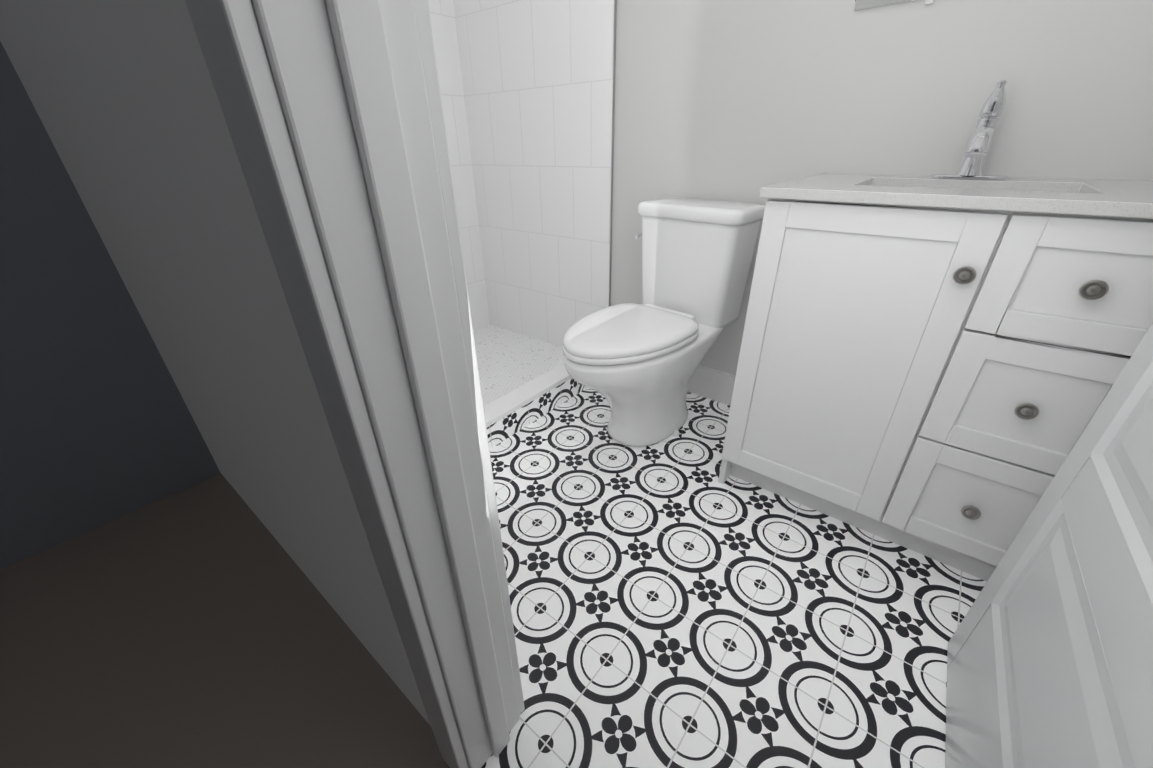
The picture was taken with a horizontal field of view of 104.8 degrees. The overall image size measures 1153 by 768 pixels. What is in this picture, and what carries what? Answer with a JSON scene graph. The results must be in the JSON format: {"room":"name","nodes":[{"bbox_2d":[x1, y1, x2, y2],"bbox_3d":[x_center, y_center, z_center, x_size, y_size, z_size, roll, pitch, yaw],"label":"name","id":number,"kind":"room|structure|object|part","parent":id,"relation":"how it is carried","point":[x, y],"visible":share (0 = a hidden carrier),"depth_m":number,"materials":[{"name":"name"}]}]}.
{"room":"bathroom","nodes":[
{"label":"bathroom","id":0,"kind":"room"},
{"bbox_2d":[0,41,220,569],"bbox_3d":[-1.695,-0.536,0.621,0.100,2.420,1.190,20,35,34],"label":"wall","id":1,"kind":"structure","parent":0,"point":[98,426],"depth_m":1.21,"materials":[{"name":"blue paint"}]},
{"bbox_2d":[0,0,430,725],"bbox_3d":[-0.575,-0.497,0.572,2.560,2.480,0.120,20,35,34],"label":"wall","id":2,"kind":"structure","parent":0,"point":[122,94],"depth_m":0.68,"materials":[{"name":"grey paint"}]},
{"bbox_2d":[185,0,524,767],"bbox_3d":[0.109,-0.136,0.142,0.853,2.115,0.156,20,35,34],"label":"door frame","id":3,"kind":"structure","parent":2,"relation":"attached to","point":[333,114],"depth_m":0.41,"materials":[{"name":"white paint"}]},
{"bbox_2d":[945,323,1152,767],"bbox_3d":[0.619,-0.164,0.259,0.035,2.023,0.700,19,34,32],"label":"door","id":4,"kind":"structure","parent":2,"relation":"in","point":[1050,655],"depth_m":0.61,"materials":[{"name":"grey paint"}]},
{"bbox_2d":[428,0,489,330],"bbox_3d":[-1.099,-1.126,1.749,0.170,2.480,1.540,20,35,34],"label":"wall","id":5,"kind":"structure","parent":0,"point":[443,23],"depth_m":2.27,"materials":[{"name":"tile"}]},
{"bbox_2d":[0,324,986,767],"bbox_3d":[0.009,0.702,0.860,3.600,0.080,2.750,20,35,34],"label":"floor","id":6,"kind":"structure","parent":0,"point":[674,603],"depth_m":1.04,"materials":[{"name":"tile"}]},
{"bbox_2d":[484,363,587,449],"bbox_3d":[-0.268,0.121,1.769,0.100,0.122,1.398,20,35,34],"label":"shower curb","id":7,"kind":"object","parent":6,"relation":"on","point":[510,413],"visible":0.23,"depth_m":1.79,"materials":[{"name":"white tile"}]},
{"bbox_2d":[562,198,764,446],"bbox_3d":[0.274,-0.177,1.571,0.433,0.817,0.764,20,35,34],"label":"toilet","id":8,"kind":"object","parent":6,"relation":"on","point":[635,365],"visible":0.98,"depth_m":1.51,"materials":[{"name":"white ceramic"}]},
{"bbox_3d":[0.176,-0.177,1.484,0.374,0.051,0.521,20,35,34],"label":"seat","id":9,"kind":"part","parent":8,"relation":"part of","materials":[{"name":"white plastic"}]},
{"bbox_3d":[0.246,-0.002,1.661,0.395,0.424,0.717,20,35,34],"label":"bowl","id":10,"kind":"part","parent":8,"relation":"part of","materials":[{"name":"white ceramic"}]},
{"bbox_3d":[0.434,-0.451,1.644,0.424,0.412,0.256,20,35,34],"label":"tank","id":11,"kind":"part","parent":8,"relation":"part of","materials":[{"name":"white ceramic"}]},
{"bbox_2d":[718,80,1152,580],"bbox_3d":[0.893,-0.148,1.176,0.740,1.122,0.560,20,35,34],"label":"bathroom vanity","id":12,"kind":"object","parent":6,"relation":"on","point":[932,366],"visible":0.9,"depth_m":0.98,"materials":[{"name":"white paint"}]},
{"bbox_3d":[0.631,-0.040,1.120,0.435,0.767,0.020,20,35,34],"label":"door","id":13,"kind":"part","parent":12,"relation":"part of","materials":[{"name":"white paint"}]},
{"bbox_2d":[929,80,1008,179],"bbox_3d":[0.981,-0.608,1.067,0.160,0.212,0.152,20,35,34],"label":"faucet","id":14,"kind":"object","parent":12,"relation":"on","point":[993,107],"depth_m":1.07,"materials":[{"name":"silver metal"}]},
{"bbox_2d":[611,0,1152,374],"bbox_3d":[0.438,-1.066,1.585,2.680,2.480,0.120,20,35,34],"label":"wall","id":15,"kind":"structure","parent":0,"point":[743,101],"depth_m":1.28,"materials":[{"name":"grey paint"}]},
{"bbox_2d":[453,0,613,346],"bbox_3d":[-0.205,-1.290,1.957,0.894,2.420,0.010,20,35,34],"label":"wall tile","id":16,"kind":"structure","parent":15,"relation":"attached to","point":[537,77],"depth_m":2.05,"materials":[{"name":"white tile"}]},
{"bbox_2d":[609,0,616,305],"bbox_3d":[0.144,-1.161,1.707,0.004,2.420,0.011,20,35,34],"label":"tile trim","id":17,"kind":"structure","parent":15,"relation":"attached to","point":[613,99],"depth_m":1.80,"materials":[{"name":"grey"}]},
{"bbox_2d":[687,365,735,404],"bbox_3d":[0.472,-0.044,2.028,0.788,0.140,0.014,20,35,34],"label":"baseboard","id":18,"kind":"structure","parent":15,"relation":"attached to","point":[713,384],"depth_m":1.93,"materials":[{"name":"white paint"}]},
{"bbox_2d":[854,0,933,9],"bbox_3d":[1.046,-1.177,0.864,0.746,0.620,0.008,20,35,34],"label":"mirror","id":19,"kind":"object","parent":15,"relation":"attached to","point":[862,4],"visible":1,"depth_m":1.18,"materials":[{"name":"clear glass"}]}
]}

